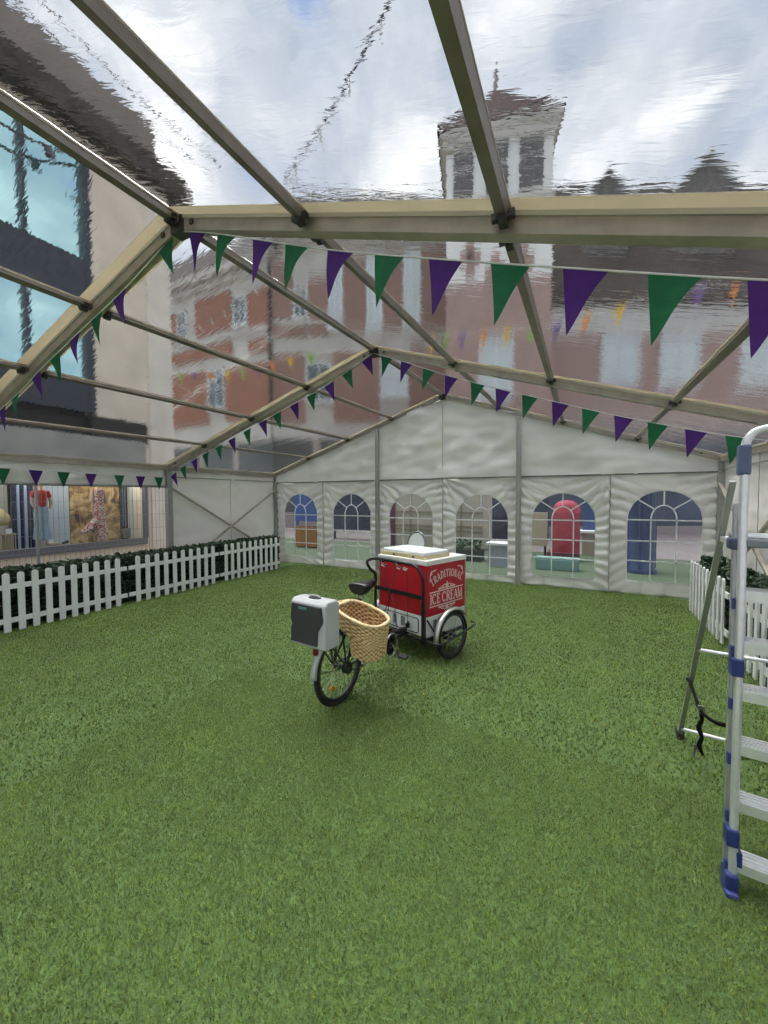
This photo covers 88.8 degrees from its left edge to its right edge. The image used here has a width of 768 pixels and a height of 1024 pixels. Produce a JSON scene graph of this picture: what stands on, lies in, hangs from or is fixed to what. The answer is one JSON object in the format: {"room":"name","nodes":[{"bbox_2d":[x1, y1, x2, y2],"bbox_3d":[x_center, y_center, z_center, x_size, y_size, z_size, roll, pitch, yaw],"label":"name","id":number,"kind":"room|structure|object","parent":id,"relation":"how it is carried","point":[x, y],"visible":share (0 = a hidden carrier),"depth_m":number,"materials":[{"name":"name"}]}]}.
{"room":"event marquee tent","nodes":[
{"label":"event marquee tent","id":0,"kind":"room"},
{"bbox_2d":[165,470,273,548],"bbox_3d":[-3.511,0.238,8.788,0.182,2.193,2.970,1,2,26],"label":"wall","id":1,"kind":"structure","parent":0,"point":[193,524],"depth_m":8.47,"materials":[{"name":"white fabric"}]},
{"bbox_2d":[0,455,167,469],"bbox_3d":[-4.790,-0.792,6.190,0.090,0.100,2.848,1,2,27],"label":"beam","id":2,"kind":"structure","parent":1,"relation":"attached to","point":[2,457],"depth_m":6.10,"materials":[{"name":"metal"}]},
{"bbox_2d":[0,452,167,466],"bbox_3d":[-4.745,-0.827,6.166,0.012,0.030,2.848,1,2,27],"label":"track","id":3,"kind":"object","parent":2,"relation":"attached to","point":[1,453],"visible":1,"depth_m":6.09,"materials":[{"name":"beige metal"}]},
{"bbox_2d":[172,488,251,537],"bbox_3d":[-3.429,0.313,8.812,0.045,1.666,2.853,1,2,27],"label":"bar","id":4,"kind":"object","parent":1,"relation":"attached to","point":[173,489],"visible":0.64,"depth_m":8.24,"materials":[{"name":"metal"}]},
{"bbox_2d":[172,467,274,476],"bbox_3d":[-3.467,-0.895,8.800,0.090,0.100,2.848,1,2,27],"label":"beam","id":5,"kind":"structure","parent":1,"relation":"attached to","point":[177,468],"depth_m":8.62,"materials":[{"name":"metal"}]},
{"bbox_2d":[179,466,275,473],"bbox_3d":[-3.422,-0.930,8.776,0.012,0.030,2.848,1,2,27],"label":"track","id":6,"kind":"object","parent":5,"relation":"attached to","point":[179,466],"visible":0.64,"depth_m":8.67,"materials":[{"name":"beige metal"}]},
{"bbox_2d":[177,477,273,481],"bbox_3d":[-3.458,-0.723,8.802,0.020,0.020,2.828,1,2,27],"label":"wall rail","id":7,"kind":"object","parent":1,"relation":"attached to","point":[177,477],"visible":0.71,"depth_m":8.59,"materials":[{"name":"grey metal"}]},
{"bbox_2d":[210,489,276,542],"bbox_3d":[-3.394,0.293,8.793,0.045,1.666,2.853,1,2,27],"label":"bar","id":8,"kind":"object","parent":1,"relation":"attached to","point":[272,492],"visible":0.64,"depth_m":9.04,"materials":[{"name":"metal"}]},
{"bbox_2d":[163,348,368,469],"bbox_3d":[-2.121,-1.524,6.450,4.530,1.539,0.245,1,2,27],"label":"roof beam","id":9,"kind":"structure","parent":1,"relation":"on","point":[334,372],"depth_m":6.20,"materials":[{"name":"metal"}]},
{"bbox_2d":[211,445,309,459],"bbox_3d":[-2.465,-1.240,8.278,0.100,0.113,2.848,1,2,27],"label":"roof purlin","id":10,"kind":"structure","parent":9,"relation":"attached to","point":[223,446],"depth_m":8.13,"materials":[{"name":"metal"}]},
{"bbox_2d":[170,355,372,485],"bbox_3d":[-2.107,-1.325,6.403,4.423,1.782,0.046,1,2,27],"label":"bunting","id":11,"kind":"object","parent":9,"relation":"hanging from","point":[367,361],"visible":1,"depth_m":6.16,"materials":[{"name":"multicoloured"}]},
{"bbox_2d":[201,236,375,353],"bbox_3d":[-0.781,-2.131,4.105,0.100,0.149,2.849,1,2,27],"label":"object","id":12,"kind":"object","parent":9,"relation":"attached to","point":[229,254],"visible":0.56,"depth_m":3.74,"materials":[{"name":"metal"}]},
{"bbox_2d":[258,419,349,441],"bbox_3d":[-1.463,-1.593,7.756,0.100,0.128,2.849,1,2,27],"label":"roof purlin","id":13,"kind":"structure","parent":9,"relation":"attached to","point":[272,422],"depth_m":7.63,"materials":[{"name":"metal"}]},
{"bbox_2d":[312,389,393,420],"bbox_3d":[-0.461,-1.944,7.234,0.100,0.137,2.849,1,2,27],"label":"roof purlin","id":14,"kind":"structure","parent":9,"relation":"attached to","point":[320,391],"depth_m":7.06,"materials":[{"name":"metal"}]},
{"bbox_2d":[369,347,379,357],"bbox_3d":[-0.120,-2.208,5.409,0.140,0.130,0.095,1,2,27],"label":"bracket","id":15,"kind":"object","parent":9,"relation":"attached to","point":[376,352],"visible":0.49,"depth_m":5.37,"materials":[{"name":"grey metal"}]},
{"bbox_2d":[378,357,443,397],"bbox_3d":[0.542,-2.293,6.713,0.100,0.144,2.849,1,2,27],"label":"ridge purlin","id":16,"kind":"object","parent":9,"relation":"attached to","point":[393,362],"visible":0.58,"depth_m":6.69,"materials":[{"name":"metal"}]},
{"bbox_2d":[0,562,767,1023],"bbox_3d":[-1.206,1.560,3.378,8.960,0.060,11.223,1,2,27],"label":"floor","id":17,"kind":"structure","parent":0,"point":[504,942],"depth_m":1.92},
{"bbox_2d":[0,559,127,632],"bbox_3d":[-4.354,1.097,5.407,0.041,0.735,1.566,1,2,27],"label":"fence panel","id":18,"kind":"object","parent":17,"relation":"on","point":[35,582],"visible":1,"depth_m":5.31,"materials":[{"name":"white wood"}]},
{"bbox_2d":[0,534,279,630],"bbox_3d":[-4.015,1.029,6.653,0.456,0.842,6.275,1,2,27],"label":"picket fence","id":19,"kind":"object","parent":17,"relation":"on","point":[128,577],"visible":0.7,"depth_m":6.22,"materials":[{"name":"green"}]},
{"bbox_2d":[128,546,218,601],"bbox_3d":[-3.603,1.039,6.889,0.041,0.735,1.692,1,2,27],"label":"fence panel","id":20,"kind":"object","parent":17,"relation":"on","point":[174,560],"visible":0.99,"depth_m":6.78,"materials":[{"name":"white wood"}]},
{"bbox_2d":[219,537,279,580],"bbox_3d":[-2.821,0.978,8.431,0.041,0.735,1.692,1,2,27],"label":"fence panel","id":21,"kind":"object","parent":17,"relation":"on","point":[238,550],"visible":0.98,"depth_m":8.34,"materials":[{"name":"white wood"}]},
{"bbox_2d":[0,563,767,1023],"bbox_3d":[-0.316,1.463,4.820,7.839,0.026,7.236,1,2,27],"label":"artificial grass","id":22,"kind":"structure","parent":17,"relation":"on","point":[297,567],"depth_m":2.19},
{"bbox_2d":[310,552,475,706],"bbox_3d":[-0.089,0.997,3.896,2.067,1.018,1.092,-2,3,-42],"label":"tricycle","id":23,"kind":"object","parent":17,"relation":"on","point":[426,599],"visible":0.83,"depth_m":4.00,"materials":[{"name":"red metal"}]},
{"bbox_2d":[291,594,338,651],"bbox_3d":[-0.500,0.772,2.814,0.335,0.361,0.166,1,3,34],"label":"case","id":24,"kind":"object","parent":23,"relation":"on","point":[315,618],"visible":1,"depth_m":2.74,"materials":[{"name":"white plastic"}]},
{"bbox_2d":[339,599,389,662],"bbox_3d":[-0.167,0.928,3.079,0.413,0.404,0.364,1,2,27],"label":"wicker basket","id":25,"kind":"object","parent":23,"relation":"on","point":[366,626],"visible":0.98,"depth_m":2.96,"materials":[{"name":"beige wicker"}]},
{"bbox_2d":[382,545,448,559],"bbox_3d":[0.337,0.435,4.294,0.417,0.072,0.625,-2,3,-43],"label":"lid","id":26,"kind":"object","parent":23,"relation":"on","point":[408,551],"visible":1,"depth_m":4.15,"materials":[{"name":"white"}]},
{"bbox_2d":[407,531,425,546],"bbox_3d":[0.390,0.341,4.660,0.059,0.225,0.293,-2,3,-43],"label":"flap","id":27,"kind":"object","parent":23,"relation":"on","point":[417,538],"visible":0.84,"depth_m":4.65,"materials":[{"name":"grey"}]},
{"bbox_2d":[689,560,729,643],"bbox_3d":[4.113,1.081,5.010,0.041,0.735,1.692,1,2,27],"label":"fence panel","id":28,"kind":"object","parent":17,"relation":"on","point":[697,572],"visible":0.8,"depth_m":4.79,"materials":[{"name":"white wood"}]},
{"bbox_2d":[675,424,767,900],"bbox_3d":[1.917,0.597,1.989,0.548,1.945,1.323,1,2,27],"label":"ladder","id":29,"kind":"object","parent":17,"relation":"on","point":[735,860],"visible":1,"depth_m":1.62,"materials":[{"name":"metal"}]},
{"bbox_2d":[686,677,725,759],"bbox_3d":[1.697,1.151,2.053,0.050,0.504,0.833,1,2,27],"label":"strap","id":30,"kind":"object","parent":29,"relation":"attached to","point":[700,709],"visible":0.97,"depth_m":2.19,"materials":[{"name":"black"}]},
{"bbox_2d":[698,554,767,670],"bbox_3d":[3.283,1.122,2.870,0.366,0.868,6.320,1,2,27],"label":"ivy hedge","id":31,"kind":"object","parent":17,"relation":"on","point":[754,579],"visible":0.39,"depth_m":4.60,"materials":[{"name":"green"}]},
{"bbox_2d":[728,598,767,687],"bbox_3d":[3.359,1.140,3.522,0.041,0.735,1.534,1,2,27],"label":"fence panel","id":32,"kind":"object","parent":17,"relation":"on","point":[758,618],"visible":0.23,"depth_m":3.50,"materials":[{"name":"white wood"}]},
{"bbox_3d":[3.904,0.410,3.472,0.180,2.193,0.180,1,2,27],"label":"wall","id":33,"kind":"structure","parent":17,"relation":"on","visible":0},
{"bbox_2d":[374,345,767,425],"bbox_3d":[1.887,-1.463,4.421,4.530,1.539,0.245,1,2,27],"label":"roof beam","id":34,"kind":"structure","parent":33,"relation":"on","point":[696,406],"depth_m":4.19,"materials":[{"name":"metal"}]},
{"bbox_2d":[455,370,500,409],"bbox_3d":[1.547,-1.913,6.218,0.100,0.137,2.849,1,2,27],"label":"roof purlin","id":35,"kind":"structure","parent":34,"relation":"attached to","point":[465,375],"depth_m":6.20,"materials":[{"name":"metal"}]},
{"bbox_2d":[550,388,565,424],"bbox_3d":[2.552,-1.532,5.724,0.100,0.128,2.849,1,2,27],"label":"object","id":36,"kind":"structure","parent":34,"relation":"attached to","point":[554,391],"depth_m":5.17,"materials":[{"name":"metal"}]},
{"bbox_2d":[373,353,767,464],"bbox_3d":[1.832,-1.276,4.411,4.453,1.761,0.047,1,2,27],"label":"bunting","id":37,"kind":"object","parent":34,"relation":"hanging from","point":[693,437],"visible":0.99,"depth_m":4.24,"materials":[{"name":"multicoloured"}]},
{"bbox_2d":[634,408,671,440],"bbox_3d":[3.557,-1.150,5.229,0.100,0.119,2.849,1,2,27],"label":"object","id":38,"kind":"structure","parent":34,"relation":"attached to","point":[663,411],"depth_m":4.82,"materials":[{"name":"metal"}]},
{"bbox_2d":[720,444,767,461],"bbox_3d":[4.561,-0.772,4.735,0.090,0.100,2.848,1,2,27],"label":"beam","id":39,"kind":"structure","parent":33,"relation":"attached to","point":[762,448],"depth_m":4.76,"materials":[{"name":"metal"}]},
{"bbox_2d":[719,441,767,456],"bbox_3d":[4.516,-0.808,4.757,0.012,0.030,2.848,1,2,27],"label":"track","id":40,"kind":"object","parent":39,"relation":"attached to","point":[765,442],"visible":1,"depth_m":4.73,"materials":[{"name":"beige metal"}]},
{"bbox_3d":[-5.448,0.390,4.928,0.180,2.193,0.180,1,2,27],"label":"wall","id":41,"kind":"structure","parent":17,"relation":"on","visible":0},
{"bbox_2d":[0,460,165,484],"bbox_3d":[-4.809,-0.596,6.207,0.092,0.304,2.830,1,2,27],"label":"beam","id":42,"kind":"structure","parent":41,"relation":"attached to","point":[14,475],"depth_m":6.17,"materials":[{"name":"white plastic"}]},
{"bbox_2d":[0,482,166,487],"bbox_3d":[-4.789,-0.429,6.204,0.044,0.050,2.828,1,2,27],"label":"rail","id":43,"kind":"object","parent":42,"relation":"attached to","point":[5,483],"visible":1,"depth_m":6.12,"materials":[{"name":"grey metal"}]},
{"bbox_2d":[0,467,166,488],"bbox_3d":[-4.732,-0.505,6.148,0.024,0.274,2.800,1,2,27],"label":"bunting","id":44,"kind":"object","parent":41,"relation":"hanging from","point":[35,474],"visible":1,"depth_m":5.96,"materials":[{"name":"multicoloured"}]},
{"bbox_2d":[0,215,184,409],"bbox_3d":[-3.444,-1.379,3.842,4.530,1.498,0.245,1,2,27],"label":"roof beam","id":45,"kind":"structure","parent":41,"relation":"on","point":[156,234],"depth_m":3.24,"materials":[{"name":"metal"}]},
{"bbox_2d":[0,238,173,428],"bbox_3d":[-3.409,-1.268,3.801,4.353,1.552,0.043,1,2,27],"label":"bunting","id":46,"kind":"object","parent":45,"relation":"hanging from","point":[165,251],"visible":0.98,"depth_m":3.30,"materials":[{"name":"multicoloured"}]},
{"bbox_2d":[0,89,178,226],"bbox_3d":[-2.104,-1.997,1.496,0.100,0.090,2.848,1,2,27],"label":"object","id":47,"kind":"object","parent":45,"relation":"attached to","point":[9,105],"visible":1,"depth_m":2.22,"materials":[{"name":"metal"}]},
{"bbox_2d":[0,417,206,447],"bbox_3d":[-3.788,-1.107,5.669,0.100,0.116,2.849,1,2,27],"label":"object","id":48,"kind":"structure","parent":45,"relation":"attached to","point":[9,420],"depth_m":5.34,"materials":[{"name":"metal"}]},
{"bbox_2d":[41,370,253,421],"bbox_3d":[-2.786,-1.450,5.148,0.100,0.132,2.849,1,2,27],"label":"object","id":49,"kind":"structure","parent":45,"relation":"attached to","point":[47,373],"depth_m":4.72,"materials":[{"name":"metal"}]},
{"bbox_2d":[170,214,189,240],"bbox_3d":[-1.442,-2.043,2.801,0.140,0.130,0.095,1,2,27],"label":"bracket","id":50,"kind":"object","parent":45,"relation":"attached to","point":[177,231],"visible":0.5,"depth_m":2.77,"materials":[{"name":"grey metal"}]},
{"bbox_2d":[102,309,309,390],"bbox_3d":[-1.783,-1.791,4.626,0.100,0.141,2.849,1,2,27],"label":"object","id":51,"kind":"structure","parent":45,"relation":"attached to","point":[110,314],"depth_m":4.16,"materials":[{"name":"metal"}]},
{"bbox_3d":[2.581,0.513,0.862,0.180,2.193,0.180,1,2,27],"label":"wall","id":52,"kind":"structure","parent":17,"relation":"on","visible":0},
{"bbox_2d":[169,191,767,248],"bbox_3d":[0.564,-1.318,1.813,4.530,1.498,0.245,1,2,27],"label":"roof beam","id":53,"kind":"structure","parent":52,"relation":"on","point":[736,219],"depth_m":1.72,"materials":[{"name":"metal"}]},
{"bbox_2d":[311,238,456,367],"bbox_3d":[0.224,-1.760,3.610,0.100,0.141,2.849,1,2,27],"label":"roof purlin","id":54,"kind":"structure","parent":53,"relation":"attached to","point":[350,263],"depth_m":3.23,"materials":[{"name":"metal"}]},
{"bbox_2d":[184,231,767,357],"bbox_3d":[0.487,-1.156,1.836,4.422,1.656,0.054,1,2,27],"label":"bunting","id":55,"kind":"object","parent":53,"relation":"hanging from","point":[666,290],"visible":0.99,"depth_m":1.78,"materials":[{"name":"multicoloured"}]},
{"bbox_2d":[499,243,555,384],"bbox_3d":[1.229,-1.389,3.115,0.100,0.132,2.849,1,2,27],"label":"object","id":56,"kind":"structure","parent":53,"relation":"attached to","point":[515,254],"depth_m":2.60,"materials":[{"name":"metal"}]},
{"bbox_2d":[668,317,748,406],"bbox_3d":[2.234,-1.017,2.620,0.100,0.122,2.849,1,2,27],"label":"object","id":57,"kind":"structure","parent":53,"relation":"attached to","point":[741,334],"depth_m":2.63,"materials":[{"name":"metal"}]},
{"bbox_2d":[0,0,767,471],"bbox_3d":[-0.779,-1.523,4.128,9.002,1.532,8.784,1,2,27],"label":"ceiling","id":58,"kind":"structure","parent":0,"point":[338,100],"depth_m":1.99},
{"bbox_3d":[-4.767,-1.276,1.232,4.530,1.498,0.245,1,2,27],"label":"roof beam","id":59,"kind":"structure","parent":58,"relation":"attached to","visible":0},
{"bbox_2d":[0,359,28,374],"bbox_3d":[-4.109,-1.326,2.539,0.100,0.092,2.848,1,2,27],"label":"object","id":60,"kind":"structure","parent":59,"relation":"attached to","point":[20,368],"depth_m":3.71,"materials":[{"name":"metal"}]},
{"bbox_2d":[0,266,91,311],"bbox_3d":[-3.106,-1.662,2.017,0.100,0.092,2.848,1,2,27],"label":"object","id":61,"kind":"structure","parent":59,"relation":"attached to","point":[83,305],"depth_m":2.99,"materials":[{"name":"metal"}]},
{"bbox_3d":[-0.759,-1.215,-0.797,4.530,1.498,0.245,1,2,27],"label":"roof beam","id":62,"kind":"structure","parent":58,"relation":"attached to","visible":0},
{"bbox_2d":[70,0,308,227],"bbox_3d":[-1.099,-1.631,1.001,0.100,0.092,2.848,1,2,27],"label":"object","id":63,"kind":"structure","parent":62,"relation":"attached to","point":[99,12],"depth_m":1.56,"materials":[{"name":"metal"}]},
{"bbox_2d":[428,0,515,229],"bbox_3d":[-0.094,-1.264,0.506,0.100,0.092,2.848,1,2,27],"label":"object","id":64,"kind":"structure","parent":62,"relation":"attached to","point":[448,15],"depth_m":1.22,"materials":[{"name":"metal"}]},
{"bbox_2d":[285,528,701,560],"bbox_3d":[1.931,0.823,25.978,100.000,0.190,72.000,1,2,27],"label":"ground","id":65,"kind":"structure","parent":0,"point":[685,551],"depth_m":14.51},
{"bbox_2d":[0,485,38,573],"bbox_3d":[-6.136,0.528,4.946,0.032,2.040,2.867,1,2,27],"label":"fence panel","id":66,"kind":"object","parent":65,"relation":"on","point":[35,499],"visible":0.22,"depth_m":6.12,"materials":[{"name":"grey"}]},
{"bbox_2d":[0,485,165,567],"bbox_3d":[-9.989,-3.877,5.780,4.850,10.810,13.550,1,2,27],"label":"building","id":67,"kind":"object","parent":65,"relation":"on","point":[139,508],"visible":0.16,"depth_m":9.27,"materials":[{"name":"beige stone"}]},
{"bbox_2d":[0,485,10,525],"bbox_3d":[-7.313,-0.273,7.466,0.280,1.081,0.276,1,2,27],"label":"bag","id":68,"kind":"object","parent":67,"relation":"hanging from","point":[4,517],"visible":0.8,"depth_m":7.46,"materials":[{"name":"beige fabric"}]},
{"bbox_2d":[0,533,15,550],"bbox_3d":[-7.265,0.613,7.588,0.200,0.400,0.170,1,2,27],"label":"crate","id":69,"kind":"object","parent":67,"relation":"in","point":[6,543],"visible":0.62,"depth_m":7.57,"materials":[{"name":"beige wood"}]},
{"bbox_2d":[0,485,37,550],"bbox_3d":[-7.520,-0.045,7.961,0.050,1.650,0.800,1,2,27],"label":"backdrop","id":70,"kind":"structure","parent":67,"relation":"in","point":[2,528],"depth_m":7.81,"materials":[{"name":"grey stone"}]},
{"bbox_2d":[10,485,34,548],"bbox_3d":[-7.367,-0.057,7.990,0.037,1.630,0.350,1,2,27],"label":"striped towel","id":71,"kind":"object","parent":67,"relation":"hanging from","point":[26,512],"visible":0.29,"depth_m":7.98,"materials":[{"name":"blue fabric"}]},
{"bbox_2d":[30,485,52,546],"bbox_3d":[-7.049,0.051,8.064,0.203,1.453,0.383,1,2,27],"label":"mannequin","id":72,"kind":"object","parent":67,"relation":"in","point":[45,494],"visible":0.56,"depth_m":8.03},
{"bbox_2d":[41,486,69,546],"bbox_3d":[-7.195,-0.068,8.547,0.040,1.650,0.540,1,2,27],"label":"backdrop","id":73,"kind":"structure","parent":67,"relation":"in","point":[59,518],"depth_m":8.62,"materials":[{"name":"grey"}]},
{"bbox_2d":[80,487,107,540],"bbox_3d":[-6.612,-0.007,8.926,0.251,1.506,0.592,1,2,27],"label":"mannequin","id":74,"kind":"object","parent":67,"relation":"in","point":[103,527],"visible":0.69,"depth_m":8.95},
{"bbox_2d":[69,486,119,543],"bbox_3d":[-6.829,-0.097,9.280,0.030,1.650,1.060,1,2,27],"label":"banner","id":75,"kind":"object","parent":67,"relation":"in","point":[78,494],"visible":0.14,"depth_m":9.12,"materials":[{"name":"beige fabric"}]},
{"bbox_2d":[119,487,130,538],"bbox_3d":[-6.459,-0.119,9.832,0.150,1.650,0.240,1,2,27],"label":"doorway","id":76,"kind":"structure","parent":67,"relation":"in","point":[123,508],"depth_m":9.80,"materials":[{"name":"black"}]},
{"bbox_2d":[129,487,133,537],"bbox_3d":[-6.231,-0.124,9.941,0.060,1.650,0.380,1,2,27],"label":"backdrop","id":77,"kind":"structure","parent":67,"relation":"in","point":[130,488],"depth_m":9.78,"materials":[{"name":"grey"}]},
{"bbox_2d":[36,486,164,562],"bbox_3d":[-4.912,0.433,7.359,0.032,2.040,2.582,1,2,27],"label":"fence panel","id":78,"kind":"object","parent":65,"relation":"on","point":[63,501],"visible":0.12,"depth_m":6.88,"materials":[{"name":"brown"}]},
{"bbox_2d":[294,494,316,525],"bbox_3d":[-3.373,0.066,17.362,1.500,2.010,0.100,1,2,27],"label":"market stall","id":79,"kind":"object","parent":65,"relation":"on","point":[310,508],"visible":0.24,"depth_m":17.38,"materials":[{"name":"blue fabric"}]},
{"bbox_2d":[188,397,433,527],"bbox_3d":[-7.445,-9.796,28.107,31.359,20.942,12.266,1,2,18],"label":"brick building","id":80,"kind":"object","parent":65,"relation":"on","point":[289,519],"visible":0.02,"depth_m":22.05,"materials":[{"name":"beige"}]},
{"bbox_2d":[334,494,369,538],"bbox_3d":[-1.122,0.115,15.831,2.500,2.010,0.300,1,2,27],"label":"market stall","id":81,"kind":"object","parent":65,"relation":"on","point":[363,509],"visible":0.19,"depth_m":15.75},
{"bbox_2d":[285,538,699,584],"bbox_3d":[3.256,1.303,9.969,19.000,0.045,4.577,1,2,27],"label":"lawn","id":82,"kind":"structure","parent":65,"relation":"on","point":[665,571],"depth_m":9.39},
{"bbox_2d":[294,525,316,546],"bbox_3d":[-2.509,0.804,13.223,0.920,0.680,0.450,1,2,27],"label":"wooden planter","id":83,"kind":"object","parent":82,"relation":"on","point":[300,534],"visible":0.79,"depth_m":13.03,"materials":[{"name":"brown wood"}]},
{"bbox_2d":[391,503,394,544],"bbox_3d":[0.375,-0.013,13.636,0.150,2.300,0.350,1,2,27],"label":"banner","id":84,"kind":"object","parent":82,"relation":"on","point":[393,506],"visible":0.36,"depth_m":13.49,"materials":[{"name":"fabric"}]},
{"bbox_2d":[395,494,491,549],"bbox_3d":[2.030,-0.295,13.409,3.000,2.930,1.440,1,2,27],"label":"kiosk","id":85,"kind":"object","parent":82,"relation":"on","point":[463,527],"visible":0.37,"depth_m":12.94,"materials":[{"name":"brown"}]},
{"bbox_2d":[456,538,483,561],"bbox_3d":[2.115,0.988,10.410,1.019,0.569,0.468,1,2,27],"label":"hedge","id":86,"kind":"object","parent":82,"relation":"on","point":[477,550],"visible":0.62,"depth_m":10.20,"materials":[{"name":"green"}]},
{"bbox_2d":[486,541,506,567],"bbox_3d":[2.796,1.019,9.505,0.550,0.570,0.480,1,2,27],"label":"plinth","id":87,"kind":"object","parent":82,"relation":"on","point":[497,548],"visible":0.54,"depth_m":9.33,"materials":[{"name":"grey"}]},
{"bbox_2d":[532,512,547,555],"bbox_3d":[4.063,0.626,10.922,0.900,1.240,0.100,1,2,27],"label":"screen","id":88,"kind":"object","parent":82,"relation":"on","point":[539,527],"visible":0.33,"depth_m":10.75,"materials":[{"name":"beige"}]},
{"bbox_2d":[535,555,578,571],"bbox_3d":[3.958,1.181,8.961,0.900,0.280,0.330,1,2,27],"label":"box","id":89,"kind":"object","parent":82,"relation":"on","point":[541,563],"visible":0.93,"depth_m":8.83,"materials":[{"name":"teal"}]},
{"bbox_2d":[547,500,579,561],"bbox_3d":[4.721,0.477,10.302,0.770,1.580,0.600,1,2,27],"label":"banner stand","id":90,"kind":"object","parent":82,"relation":"on","point":[560,529],"visible":0.81,"depth_m":10.10,"materials":[{"name":"red fabric"}]},
{"bbox_2d":[580,500,594,555],"bbox_3d":[6.253,0.124,11.026,1.300,2.220,0.600,1,2,27],"label":"kiosk","id":91,"kind":"object","parent":82,"relation":"on","point":[588,527],"depth_m":11.20,"materials":[{"name":"beige"}]},
{"bbox_2d":[627,492,657,574],"bbox_3d":[5.636,-0.022,8.585,0.660,2.700,0.660,1,2,27],"label":"kiosk","id":92,"kind":"object","parent":82,"relation":"on","point":[637,529],"visible":0.39,"depth_m":8.38,"materials":[{"name":"blue"}]},
{"bbox_2d":[447,394,548,539],"bbox_3d":[4.873,-9.014,17.306,4.680,20.100,4.870,0,2,12],"label":"clock tower","id":93,"kind":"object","parent":65,"relation":"on","point":[499,528],"visible":0.02,"depth_m":15.66,"materials":[{"name":"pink brick"}]},
{"bbox_2d":[548,420,727,533],"bbox_3d":[16.622,-8.851,22.468,22.000,19.300,10.400,0,2,0],"label":"building","id":94,"kind":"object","parent":65,"relation":"on","point":[690,510],"visible":0.02,"depth_m":17.89,"materials":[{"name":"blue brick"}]},
{"bbox_2d":[273,399,724,598],"bbox_3d":[1.208,-0.505,8.082,9.160,3.697,0.197,1,2,27],"label":"wall","id":95,"kind":"structure","parent":0,"point":[701,488],"depth_m":7.52,"materials":[{"name":"white fabric"}]},
{"bbox_2d":[285,494,316,555],"bbox_3d":[-2.087,0.329,9.799,1.032,1.570,0.014,1,2,27],"label":"window","id":96,"kind":"structure","parent":95,"relation":"in","point":[294,514],"depth_m":9.77,"materials":[{"name":"white plastic"}]},
{"bbox_2d":[333,494,370,560],"bbox_3d":[-0.757,0.356,9.126,1.036,1.556,0.014,1,2,27],"label":"window","id":97,"kind":"structure","parent":95,"relation":"in","point":[357,515],"depth_m":9.11,"materials":[{"name":"white plastic"}]},
{"bbox_2d":[274,394,438,475],"bbox_3d":[-0.807,-1.668,9.043,4.528,1.568,0.123,1,2,27],"label":"roof beam","id":98,"kind":"structure","parent":95,"relation":"on","point":[436,397],"depth_m":8.92,"materials":[{"name":"metal"}]},
{"bbox_2d":[389,494,432,544],"bbox_3d":[0.573,0.399,8.454,1.038,1.589,0.014,1,2,27],"label":"window","id":99,"kind":"structure","parent":95,"relation":"in","point":[418,518],"depth_m":8.45,"materials":[{"name":"white plastic"}]},
{"bbox_2d":[442,479,442,548],"bbox_3d":[1.208,0.319,8.107,0.020,2.008,0.020,-1,2,-18],"label":"cord","id":100,"kind":"object","parent":95,"relation":"attached to","point":[442,479],"visible":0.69,"depth_m":8.09,"materials":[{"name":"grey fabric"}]},
{"bbox_2d":[442,402,442,467],"bbox_3d":[1.202,-1.462,8.040,0.020,1.562,0.020,-1,2,-18],"label":"cord","id":101,"kind":"object","parent":95,"relation":"attached to","point":[442,402],"visible":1,"depth_m":8.03,"materials":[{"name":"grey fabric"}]},
{"bbox_2d":[456,495,507,574],"bbox_3d":[1.921,0.447,7.772,1.041,1.594,0.014,1,2,27],"label":"window","id":102,"kind":"structure","parent":95,"relation":"in","point":[472,520],"depth_m":7.75,"materials":[{"name":"white plastic"}]},
{"bbox_2d":[281,471,717,482],"bbox_3d":[1.204,-0.683,8.069,8.900,0.022,0.028,1,2,27],"label":"wall rail","id":103,"kind":"object","parent":95,"relation":"attached to","point":[700,471],"visible":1,"depth_m":7.31,"materials":[{"name":"grey metal"}]},
{"bbox_2d":[532,494,594,577],"bbox_3d":[3.234,0.425,7.105,1.060,1.539,0.014,1,2,27],"label":"window","id":104,"kind":"structure","parent":95,"relation":"in","point":[551,519],"depth_m":7.08,"materials":[{"name":"white plastic"}]},
{"bbox_2d":[444,393,720,459],"bbox_3d":[3.202,-1.607,7.013,4.528,1.568,0.123,1,2,27],"label":"roof beam","id":105,"kind":"structure","parent":95,"relation":"on","point":[591,428],"depth_m":6.77,"materials":[{"name":"metal"}]},
{"bbox_2d":[608,475,610,590],"bbox_3d":[3.884,0.360,6.752,0.020,2.008,0.020,-1,2,-18],"label":"cord","id":106,"kind":"object","parent":95,"relation":"attached to","point":[610,475],"visible":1,"depth_m":6.74,"materials":[{"name":"grey fabric"}]},
{"bbox_2d":[627,491,702,582],"bbox_3d":[4.578,0.407,6.423,1.030,1.525,0.014,1,2,27],"label":"window","id":107,"kind":"structure","parent":95,"relation":"in","point":[650,519],"depth_m":6.40,"materials":[{"name":"white plastic"}]},
{"bbox_2d":[723,451,767,573],"bbox_3d":[4.576,0.364,4.772,0.112,2.184,2.829,1,2,27],"label":"wall","id":108,"kind":"structure","parent":0,"point":[729,473],"depth_m":4.96,"materials":[{"name":"white fabric"}]},
{"bbox_2d":[718,483,767,574],"bbox_3d":[4.519,0.435,4.787,0.045,1.666,2.853,1,2,27],"label":"bar","id":109,"kind":"object","parent":108,"relation":"attached to","point":[756,552],"visible":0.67,"depth_m":4.66,"materials":[{"name":"metal"}]},
{"bbox_2d":[747,520,767,552],"bbox_3d":[4.483,0.414,4.805,0.045,1.666,2.853,1,2,27],"label":"bar","id":110,"kind":"object","parent":108,"relation":"attached to","point":[764,528],"depth_m":4.42,"materials":[{"name":"metal"}]},
{"bbox_2d":[756,452,759,570],"bbox_3d":[4.557,0.363,4.787,0.009,2.184,0.019,1,2,27],"label":"cord","id":111,"kind":"object","parent":108,"relation":"attached to","point":[759,452],"visible":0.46,"depth_m":4.76,"materials":[{"name":"grey fabric"}]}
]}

